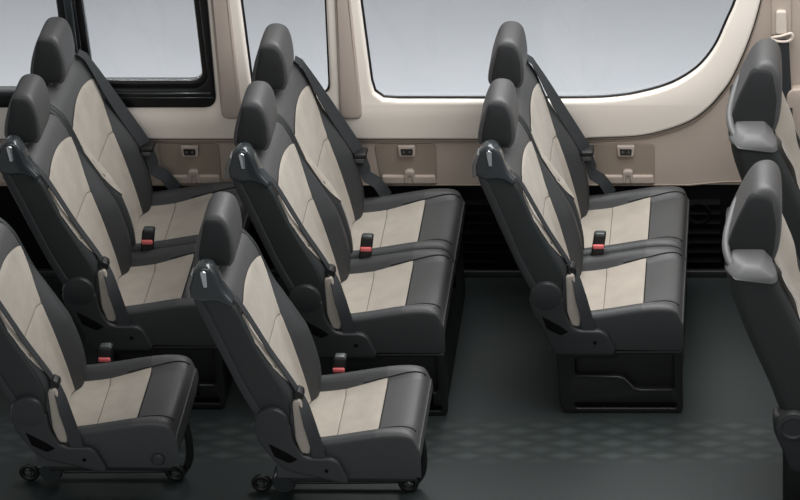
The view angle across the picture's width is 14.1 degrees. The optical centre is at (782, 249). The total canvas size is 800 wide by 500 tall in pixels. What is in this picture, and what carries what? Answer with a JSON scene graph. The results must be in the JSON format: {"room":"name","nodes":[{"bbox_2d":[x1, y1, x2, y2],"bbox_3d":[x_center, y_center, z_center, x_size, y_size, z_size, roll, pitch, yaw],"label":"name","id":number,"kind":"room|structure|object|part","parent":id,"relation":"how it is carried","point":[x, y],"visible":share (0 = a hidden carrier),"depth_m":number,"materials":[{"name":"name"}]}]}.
{"room":"vehicle interior","nodes":[
{"label":"vehicle interior","id":0,"kind":"room"},
{"bbox_2d":[0,277,782,499],"bbox_3d":[-1.250,0.600,11.368,4.300,0.050,2.010,0,31,0],"label":"floor","id":1,"kind":"structure","parent":0,"point":[505,433],"depth_m":11.22,"materials":[{"name":"plastic"}]},
{"bbox_2d":[0,217,199,480],"bbox_3d":[-2.356,0.320,10.617,0.708,1.200,0.514,0,31,0],"label":"seat","id":2,"kind":"object","parent":1,"relation":"on","point":[130,415],"visible":1,"depth_m":10.58,"materials":[{"name":"grey leather"}]},
{"bbox_3d":[-2.480,0.292,10.571,0.156,0.556,0.398,0,31,0],"label":"insert panel","id":3,"kind":"part","parent":2,"relation":"part of","materials":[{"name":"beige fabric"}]},
{"bbox_3d":[-2.521,0.268,10.565,0.294,0.664,0.424,0,31,0],"label":"backrest","id":4,"kind":"part","parent":2,"relation":"part of","materials":[{"name":"grey leather"}]},
{"bbox_3d":[-2.513,0.747,10.952,0.084,0.084,0.074,0,31,0],"label":"pivot knob","id":5,"kind":"part","parent":2,"relation":"part of","materials":[{"name":"plastic"}]},
{"bbox_3d":[-2.323,0.758,10.990,0.491,0.026,0.022,0,31,0],"label":"rail","id":6,"kind":"part","parent":2,"relation":"part of","materials":[{"name":"grey metal"}]},
{"bbox_3d":[-2.302,0.507,10.707,0.312,0.066,0.312,0,31,0],"label":"insert panel","id":7,"kind":"part","parent":2,"relation":"part of","materials":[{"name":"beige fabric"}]},
{"bbox_3d":[-2.243,0.627,10.778,0.410,0.037,0.380,0,31,0],"label":"seat frame","id":8,"kind":"part","parent":2,"relation":"part of","materials":[{"name":"black plastic"}]},
{"bbox_2d":[35,355,199,467],"bbox_3d":[-2.240,0.537,10.725,0.476,0.181,0.432,0,31,0],"label":"seat cushion","id":9,"kind":"object","parent":2,"relation":"on","point":[130,413],"depth_m":10.62,"materials":[{"name":"grey leather"}]},
{"bbox_3d":[-2.073,0.692,10.570,0.044,0.044,0.033,0,31,0],"label":"latch knob","id":10,"kind":"part","parent":2,"relation":"part of","materials":[{"name":"black plastic"}]},
{"bbox_3d":[-2.054,0.672,10.939,0.060,0.237,0.028,0,31,0],"label":"leg","id":11,"kind":"part","parent":2,"relation":"part of","materials":[{"name":"black plastic"}]},
{"bbox_2d":[0,17,251,407],"bbox_3d":[-2.330,-0.170,11.428,0.708,1.200,0.919,0,31,0],"label":"seat","id":12,"kind":"object","parent":1,"relation":"on","point":[76,163],"visible":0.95,"depth_m":11.29,"materials":[{"name":"grey leather"}]},
{"bbox_3d":[-2.609,-0.314,10.858,0.139,0.154,0.066,0,31,0],"label":"grip handle","id":13,"kind":"part","parent":12,"relation":"part of","materials":[{"name":"grey plastic"}]},
{"bbox_3d":[-2.609,-0.445,10.906,0.106,0.167,0.022,0,31,0],"label":"panel","id":14,"kind":"part","parent":12,"relation":"part of","materials":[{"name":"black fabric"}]},
{"bbox_3d":[-2.609,-0.670,11.284,0.106,0.167,0.022,0,31,0],"label":"panel","id":15,"kind":"part","parent":12,"relation":"part of","materials":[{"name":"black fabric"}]},
{"bbox_3d":[-2.495,-0.119,11.202,0.294,0.664,0.424,0,31,0],"label":"backrest","id":16,"kind":"part","parent":12,"relation":"part of","materials":[{"name":"grey leather"}]},
{"bbox_3d":[-2.454,-0.095,11.208,0.156,0.556,0.398,0,31,0],"label":"insert panel","id":17,"kind":"part","parent":12,"relation":"part of","materials":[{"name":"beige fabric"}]},
{"bbox_3d":[-2.495,-0.344,11.580,0.294,0.664,0.424,0,31,0],"label":"backrest","id":18,"kind":"part","parent":12,"relation":"part of","materials":[{"name":"grey leather"}]},
{"bbox_3d":[-2.454,-0.320,11.586,0.156,0.556,0.398,0,31,0],"label":"insert panel","id":19,"kind":"part","parent":12,"relation":"part of","materials":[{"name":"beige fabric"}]},
{"bbox_2d":[86,243,215,345],"bbox_3d":[-2.214,0.151,11.362,0.476,0.181,0.432,0,31,0],"label":"seat cushion","id":20,"kind":"object","parent":12,"relation":"on","point":[152,307],"depth_m":11.21,"materials":[{"name":"grey leather"}]},
{"bbox_3d":[-2.276,0.121,11.344,0.312,0.066,0.312,0,31,0],"label":"insert panel","id":21,"kind":"part","parent":12,"relation":"part of","materials":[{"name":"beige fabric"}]},
{"bbox_3d":[-2.276,-0.104,11.722,0.312,0.066,0.312,0,31,0],"label":"insert panel","id":22,"kind":"part","parent":12,"relation":"part of","materials":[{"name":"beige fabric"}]},
{"bbox_2d":[132,182,251,251],"bbox_3d":[-2.214,-0.075,11.740,0.476,0.181,0.432,0,31,0],"label":"seat cushion","id":23,"kind":"object","parent":12,"relation":"on","point":[176,214],"depth_m":11.79,"materials":[{"name":"grey leather"}]},
{"bbox_2d":[186,192,433,491],"bbox_3d":[-1.546,0.353,10.561,0.708,1.200,0.514,0,31,0],"label":"seat","id":24,"kind":"object","parent":1,"relation":"on","point":[368,426],"visible":1,"depth_m":10.47,"materials":[{"name":"grey leather"}]},
{"bbox_3d":[-1.825,0.105,10.165,0.139,0.154,0.066,0,31,0],"label":"grip handle","id":25,"kind":"part","parent":24,"relation":"part of","materials":[{"name":"grey plastic"}]},
{"bbox_3d":[-1.825,-0.025,10.213,0.106,0.167,0.022,0,31,0],"label":"panel","id":26,"kind":"part","parent":24,"relation":"part of","materials":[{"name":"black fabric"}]},
{"bbox_3d":[-1.711,0.301,10.509,0.294,0.664,0.424,0,31,0],"label":"backrest","id":27,"kind":"part","parent":24,"relation":"part of","materials":[{"name":"grey leather"}]},
{"bbox_3d":[-1.670,0.325,10.515,0.156,0.556,0.398,0,31,0],"label":"insert panel","id":28,"kind":"part","parent":24,"relation":"part of","materials":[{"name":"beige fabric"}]},
{"bbox_3d":[-1.703,0.780,10.896,0.084,0.084,0.074,0,31,0],"label":"pivot knob","id":29,"kind":"part","parent":24,"relation":"part of","materials":[{"name":"plastic"}]},
{"bbox_3d":[-1.513,0.791,10.935,0.491,0.026,0.022,0,31,0],"label":"rail","id":30,"kind":"part","parent":24,"relation":"part of","materials":[{"name":"grey metal"}]},
{"bbox_3d":[-1.492,0.540,10.651,0.312,0.066,0.312,0,31,0],"label":"insert panel","id":31,"kind":"part","parent":24,"relation":"part of","materials":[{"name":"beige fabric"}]},
{"bbox_3d":[-1.433,0.660,10.723,0.410,0.037,0.380,0,31,0],"label":"seat frame","id":32,"kind":"part","parent":24,"relation":"part of","materials":[{"name":"black plastic"}]},
{"bbox_2d":[277,365,433,478],"bbox_3d":[-1.430,0.570,10.669,0.476,0.181,0.432,0,31,0],"label":"seat cushion","id":33,"kind":"object","parent":24,"relation":"on","point":[371,423],"depth_m":10.55,"materials":[{"name":"grey leather"}]},
{"bbox_3d":[-1.244,0.705,10.883,0.060,0.237,0.028,0,31,0],"label":"leg","id":34,"kind":"part","parent":24,"relation":"part of","materials":[{"name":"black plastic"}]},
{"bbox_2d":[225,23,466,415],"bbox_3d":[-1.537,-0.144,11.396,0.708,1.200,0.919,0,31,0],"label":"seat","id":35,"kind":"object","parent":1,"relation":"on","point":[379,281],"visible":1,"depth_m":11.27,"materials":[{"name":"grey leather"}]},
{"bbox_3d":[-1.816,-0.288,10.827,0.139,0.154,0.066,0,31,0],"label":"grip handle","id":36,"kind":"part","parent":35,"relation":"part of","materials":[{"name":"grey plastic"}]},
{"bbox_3d":[-1.816,-0.419,10.874,0.106,0.167,0.022,0,31,0],"label":"panel","id":37,"kind":"part","parent":35,"relation":"part of","materials":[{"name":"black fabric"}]},
{"bbox_3d":[-1.816,-0.644,11.252,0.106,0.167,0.022,0,31,0],"label":"panel","id":38,"kind":"part","parent":35,"relation":"part of","materials":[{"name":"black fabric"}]},
{"bbox_3d":[-1.702,-0.093,11.170,0.294,0.664,0.424,0,31,0],"label":"backrest","id":39,"kind":"part","parent":35,"relation":"part of","materials":[{"name":"grey leather"}]},
{"bbox_3d":[-1.661,-0.069,11.176,0.156,0.556,0.398,0,31,0],"label":"insert panel","id":40,"kind":"part","parent":35,"relation":"part of","materials":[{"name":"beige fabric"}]},
{"bbox_3d":[-1.702,-0.318,11.548,0.294,0.664,0.424,0,31,0],"label":"backrest","id":41,"kind":"part","parent":35,"relation":"part of","materials":[{"name":"grey leather"}]},
{"bbox_3d":[-1.661,-0.294,11.554,0.156,0.556,0.398,0,31,0],"label":"insert panel","id":42,"kind":"part","parent":35,"relation":"part of","materials":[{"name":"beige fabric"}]},
{"bbox_3d":[-1.483,0.146,11.313,0.312,0.066,0.312,0,31,0],"label":"insert panel","id":43,"kind":"part","parent":35,"relation":"part of","materials":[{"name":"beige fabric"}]},
{"bbox_3d":[-1.483,-0.079,11.691,0.312,0.066,0.312,0,31,0],"label":"insert panel","id":44,"kind":"part","parent":35,"relation":"part of","materials":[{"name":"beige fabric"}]},
{"bbox_2d":[338,249,455,352],"bbox_3d":[-1.421,0.176,11.331,0.476,0.181,0.432,0,31,0],"label":"seat cushion","id":45,"kind":"object","parent":35,"relation":"on","point":[399,300],"depth_m":11.26,"materials":[{"name":"grey leather"}]},
{"bbox_2d":[350,188,466,268],"bbox_3d":[-1.421,-0.049,11.709,0.476,0.181,0.432,0,31,0],"label":"seat cushion","id":46,"kind":"object","parent":35,"relation":"on","point":[428,219],"depth_m":11.73,"materials":[{"name":"grey leather"}]},
{"bbox_2d":[472,21,689,412],"bbox_3d":[-0.701,-0.153,11.412,0.708,1.200,0.919,0,31,0],"label":"seat","id":47,"kind":"object","parent":1,"relation":"on","point":[605,274],"visible":1,"depth_m":11.28,"materials":[{"name":"grey leather"}]},
{"bbox_3d":[-0.980,-0.298,10.842,0.139,0.154,0.066,0,31,0],"label":"grip handle","id":48,"kind":"part","parent":47,"relation":"part of","materials":[{"name":"grey plastic"}]},
{"bbox_3d":[-0.980,-0.428,10.890,0.106,0.167,0.022,0,31,0],"label":"panel","id":49,"kind":"part","parent":47,"relation":"part of","materials":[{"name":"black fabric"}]},
{"bbox_3d":[-0.980,-0.654,11.268,0.106,0.167,0.022,0,31,0],"label":"panel","id":50,"kind":"part","parent":47,"relation":"part of","materials":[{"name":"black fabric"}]},
{"bbox_3d":[-0.866,-0.102,11.186,0.294,0.664,0.424,0,31,0],"label":"backrest","id":51,"kind":"part","parent":47,"relation":"part of","materials":[{"name":"grey leather"}]},
{"bbox_3d":[-0.825,-0.078,11.192,0.156,0.556,0.398,0,31,0],"label":"insert panel","id":52,"kind":"part","parent":47,"relation":"part of","materials":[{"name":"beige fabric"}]},
{"bbox_3d":[-0.866,-0.327,11.564,0.294,0.664,0.424,0,31,0],"label":"backrest","id":53,"kind":"part","parent":47,"relation":"part of","materials":[{"name":"grey leather"}]},
{"bbox_3d":[-0.825,-0.303,11.570,0.156,0.556,0.398,0,31,0],"label":"insert panel","id":54,"kind":"part","parent":47,"relation":"part of","materials":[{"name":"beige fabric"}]},
{"bbox_3d":[-0.647,0.137,11.328,0.312,0.066,0.312,0,31,0],"label":"insert panel","id":55,"kind":"part","parent":47,"relation":"part of","materials":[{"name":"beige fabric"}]},
{"bbox_3d":[-0.647,-0.088,11.706,0.312,0.066,0.312,0,31,0],"label":"insert panel","id":56,"kind":"part","parent":47,"relation":"part of","materials":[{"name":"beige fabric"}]},
{"bbox_2d":[548,246,686,350],"bbox_3d":[-0.585,0.167,11.346,0.476,0.181,0.432,0,31,0],"label":"seat cushion","id":57,"kind":"object","parent":47,"relation":"on","point":[635,300],"depth_m":11.20,"materials":[{"name":"grey leather"}]},
{"bbox_2d":[583,186,689,263],"bbox_3d":[-0.585,-0.058,11.724,0.476,0.181,0.432,0,31,0],"label":"seat cushion","id":58,"kind":"object","parent":47,"relation":"on","point":[659,216],"depth_m":11.74,"materials":[{"name":"grey leather"}]},
{"bbox_2d":[722,160,799,499],"bbox_3d":[0.180,0.267,10.703,0.762,1.203,0.505,0,31,0],"label":"seat","id":59,"kind":"object","parent":1,"relation":"on","point":[762,263],"visible":1,"depth_m":10.43,"materials":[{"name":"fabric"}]},
{"bbox_3d":[-0.101,-0.049,10.405,0.162,0.308,0.022,0,31,0],"label":"panel","id":60,"kind":"part","parent":59,"relation":"part of","materials":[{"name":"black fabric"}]},
{"bbox_3d":[0.008,0.206,10.679,0.383,0.612,0.473,0,31,0],"label":"backrest","id":61,"kind":"part","parent":59,"relation":"part of","materials":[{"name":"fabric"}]},
{"bbox_3d":[0.075,0.198,10.675,0.215,0.510,0.410,0,31,0],"label":"insert panel","id":62,"kind":"part","parent":59,"relation":"part of","materials":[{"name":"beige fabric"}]},
{"bbox_2d":[726,38,799,260],"bbox_3d":[0.180,-0.183,11.460,0.762,1.203,0.505,0,31,0],"label":"seat","id":63,"kind":"object","parent":1,"relation":"on","point":[759,118],"visible":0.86,"depth_m":11.15,"materials":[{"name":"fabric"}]},
{"bbox_3d":[-0.101,-0.499,11.161,0.162,0.308,0.022,0,31,0],"label":"panel","id":64,"kind":"part","parent":63,"relation":"part of","materials":[{"name":"black fabric"}]},
{"bbox_3d":[0.008,-0.244,11.435,0.383,0.612,0.473,0,31,0],"label":"backrest","id":65,"kind":"part","parent":63,"relation":"part of","materials":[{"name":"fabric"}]},
{"bbox_3d":[0.075,-0.252,11.431,0.215,0.510,0.410,0,31,0],"label":"insert panel","id":66,"kind":"part","parent":63,"relation":"part of","materials":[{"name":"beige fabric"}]},
{"bbox_2d":[0,0,799,268],"bbox_3d":[-1.250,-0.614,11.775,4.300,1.620,0.047,0,31,0],"label":"wall","id":67,"kind":"structure","parent":0,"point":[701,151],"depth_m":11.94,"materials":[{"name":"beige plastic"}]},
{"bbox_2d":[0,0,215,107],"bbox_3d":[-2.691,-0.864,11.590,1.217,0.762,0.080,0,31,0],"label":"window","id":68,"kind":"structure","parent":67,"relation":"in","point":[199,91],"depth_m":11.73,"materials":[{"name":"black rubber"}]},
{"bbox_3d":[-2.342,-0.888,11.592,0.474,0.662,0.042,0,31,0],"label":"sliding sash","id":69,"kind":"part","parent":68,"relation":"part of","materials":[{"name":"glass"}]},
{"bbox_2d":[158,143,220,178],"bbox_3d":[-2.218,-0.325,11.918,0.228,0.167,0.005,0,31,0],"label":"trim","id":70,"kind":"structure","parent":67,"relation":"attached to","point":[207,162],"depth_m":11.91,"materials":[{"name":"brown plastic"}]},
{"bbox_2d":[180,145,198,156],"bbox_3d":[-2.212,-0.369,11.878,0.067,0.048,0.021,0,31,0],"label":"power outlet","id":71,"kind":"object","parent":67,"relation":"attached to","point":[186,150],"visible":1,"depth_m":11.87,"materials":[{"name":"beige plastic"}]},
{"bbox_2d":[183,149,195,154],"bbox_3d":[-2.212,-0.365,11.874,0.045,0.027,0.007,0,31,0],"label":"socket","id":72,"kind":"object","parent":71,"relation":"attached to","point":[185,151],"depth_m":11.87,"materials":[{"name":"black plastic"}]},
{"bbox_2d":[188,169,199,182],"bbox_3d":[-2.207,-0.278,11.933,0.040,0.056,0.020,0,31,0],"label":"wall hook","id":73,"kind":"object","parent":67,"relation":"attached to","point":[192,172],"visible":1,"depth_m":11.92,"materials":[{"name":"beige plastic"}]},
{"bbox_2d":[173,175,220,183],"bbox_3d":[-2.212,-0.266,11.945,0.206,0.037,0.017,0,31,0],"label":"trim","id":74,"kind":"structure","parent":67,"relation":"attached to","point":[182,179],"depth_m":11.94,"materials":[{"name":"beige plastic"}]},
{"bbox_2d":[211,0,240,118],"bbox_3d":[-2.039,-0.880,11.567,0.078,0.910,0.032,0,31,0],"label":"trim","id":75,"kind":"structure","parent":67,"relation":"attached to","point":[229,91],"depth_m":11.66,"materials":[{"name":"beige plastic"}]},
{"bbox_2d":[241,0,329,91],"bbox_3d":[-1.814,-0.871,11.600,0.329,0.689,0.013,0,31,0],"label":"window","id":76,"kind":"structure","parent":67,"relation":"in","point":[242,3],"depth_m":11.66,"materials":[{"name":"black rubber"}]},
{"bbox_2d":[335,0,361,118],"bbox_3d":[-1.597,-0.880,11.567,0.083,0.910,0.032,0,31,0],"label":"trim","id":77,"kind":"structure","parent":67,"relation":"attached to","point":[350,106],"depth_m":11.67,"materials":[{"name":"beige plastic"}]},
{"bbox_2d":[0,181,741,185],"bbox_3d":[-1.250,-0.251,11.956,4.300,0.022,0.008,0,31,0],"label":"trim","id":78,"kind":"structure","parent":67,"relation":"attached to","point":[714,182],"depth_m":11.96,"materials":[{"name":"brown plastic"}]},
{"bbox_2d":[0,0,761,142],"bbox_3d":[-1.705,-0.856,11.595,3.390,1.020,0.034,0,31,0],"label":"trim","id":79,"kind":"structure","parent":67,"relation":"attached to","point":[677,103],"depth_m":11.77,"materials":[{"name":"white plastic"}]},
{"bbox_2d":[37,269,726,276],"bbox_3d":[-1.250,0.087,12.153,4.300,0.028,0.024,0,31,0],"label":"baseboard","id":80,"kind":"structure","parent":67,"relation":"attached to","point":[43,272],"depth_m":12.14,"materials":[{"name":"black plastic"}]},
{"bbox_2d":[375,143,436,179],"bbox_3d":[-1.408,-0.325,11.918,0.228,0.167,0.005,0,31,0],"label":"trim","id":81,"kind":"structure","parent":67,"relation":"attached to","point":[389,160],"depth_m":11.91,"materials":[{"name":"brown plastic"}]},
{"bbox_2d":[398,145,415,156],"bbox_3d":[-1.402,-0.369,11.878,0.067,0.048,0.021,0,31,0],"label":"power outlet","id":82,"kind":"object","parent":67,"relation":"attached to","point":[404,150],"visible":1,"depth_m":11.87,"materials":[{"name":"beige plastic"}]},
{"bbox_2d":[401,149,412,154],"bbox_3d":[-1.402,-0.365,11.874,0.045,0.027,0.007,0,31,0],"label":"socket","id":83,"kind":"object","parent":82,"relation":"attached to","point":[403,151],"depth_m":11.87,"materials":[{"name":"black plastic"}]},
{"bbox_2d":[382,175,436,183],"bbox_3d":[-1.402,-0.266,11.945,0.206,0.037,0.017,0,31,0],"label":"trim","id":84,"kind":"structure","parent":67,"relation":"attached to","point":[388,179],"depth_m":11.94,"materials":[{"name":"beige plastic"}]},
{"bbox_2d":[405,169,414,182],"bbox_3d":[-1.397,-0.278,11.933,0.040,0.056,0.020,0,31,0],"label":"wall hook","id":85,"kind":"object","parent":67,"relation":"attached to","point":[408,172],"visible":1,"depth_m":11.92,"materials":[{"name":"beige plastic"}]},
{"bbox_2d":[462,199,514,261],"bbox_3d":[-1.010,-0.069,12.064,0.420,0.278,0.020,0,31,0],"label":"trim","id":86,"kind":"structure","parent":67,"relation":"attached to","point":[467,201],"depth_m":12.08,"materials":[{"name":"black plastic"}]},
{"bbox_2d":[360,0,735,97],"bbox_3d":[-0.817,-0.865,11.604,1.438,0.704,0.013,0,31,0],"label":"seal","id":87,"kind":"structure","parent":67,"relation":"in","point":[734,1],"depth_m":11.75,"materials":[{"name":"black rubber"}]},
{"bbox_2d":[594,143,654,178],"bbox_3d":[-0.591,-0.325,11.918,0.228,0.167,0.005,0,31,0],"label":"trim","id":88,"kind":"structure","parent":67,"relation":"attached to","point":[608,162],"depth_m":11.91,"materials":[{"name":"brown plastic"}]},
{"bbox_2d":[617,145,634,156],"bbox_3d":[-0.585,-0.369,11.878,0.067,0.048,0.021,0,31,0],"label":"power outlet","id":89,"kind":"object","parent":67,"relation":"attached to","point":[622,150],"visible":1,"depth_m":11.87,"materials":[{"name":"beige"}]},
{"bbox_2d":[620,149,631,154],"bbox_3d":[-0.585,-0.365,11.874,0.045,0.027,0.007,0,31,0],"label":"socket","id":90,"kind":"object","parent":89,"relation":"attached to","point":[622,151],"depth_m":11.87,"materials":[{"name":"black plastic"}]},
{"bbox_2d":[623,169,632,182],"bbox_3d":[-0.580,-0.278,11.933,0.040,0.056,0.020,0,31,0],"label":"wall hook","id":91,"kind":"object","parent":67,"relation":"attached to","point":[626,172],"visible":1,"depth_m":11.92,"materials":[{"name":"beige plastic"}]},
{"bbox_2d":[605,175,653,183],"bbox_3d":[-0.585,-0.266,11.945,0.206,0.037,0.017,0,31,0],"label":"trim","id":92,"kind":"structure","parent":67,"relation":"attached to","point":[614,179],"depth_m":11.94,"materials":[{"name":"beige plastic"}]},
{"bbox_2d":[690,201,710,223],"bbox_3d":[-0.318,-0.140,12.020,0.096,0.096,0.020,0,31,0],"label":"speaker","id":93,"kind":"object","parent":67,"relation":"attached to","point":[697,206],"visible":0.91,"depth_m":12.02},
{"bbox_2d":[687,199,720,261],"bbox_3d":[-0.318,-0.069,12.064,0.165,0.278,0.020,0,31,0],"label":"trim","id":94,"kind":"structure","parent":67,"relation":"attached to","point":[705,201],"depth_m":12.06,"materials":[{"name":"black plastic"}]},
{"bbox_2d":[771,0,793,115],"bbox_3d":[-0.001,-0.595,11.724,0.087,0.820,0.060,0,31,0],"label":"belt","id":95,"kind":"object","parent":67,"relation":"hanging from","point":[780,9],"visible":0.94,"depth_m":11.61,"materials":[{"name":"fabric"}]},
{"bbox_3d":[-0.005,-0.831,11.597,0.042,0.095,0.020,0,31,0],"label":"anchor knob","id":96,"kind":"part","parent":95,"relation":"part of","materials":[{"name":"beige plastic"}]},
{"bbox_2d":[787,85,799,138],"bbox_3d":[0.456,-0.419,11.834,0.888,0.425,0.045,0,31,0],"label":"trim","id":97,"kind":"structure","parent":67,"relation":"attached to","point":[793,96],"depth_m":11.73,"materials":[{"name":"beige plastic"}]},
{"label":"outside","id":98,"kind":"structure","parent":0,"visible":0},
{"bbox_2d":[0,0,732,95],"bbox_3d":[-1.000,-2.629,18.110,26.000,0.001,19.000,0,31,0],"label":"sky","id":99,"kind":"structure","parent":98,"point":[417,47],"depth_m":15.43,"materials":[{"name":"grey"}]}
]}

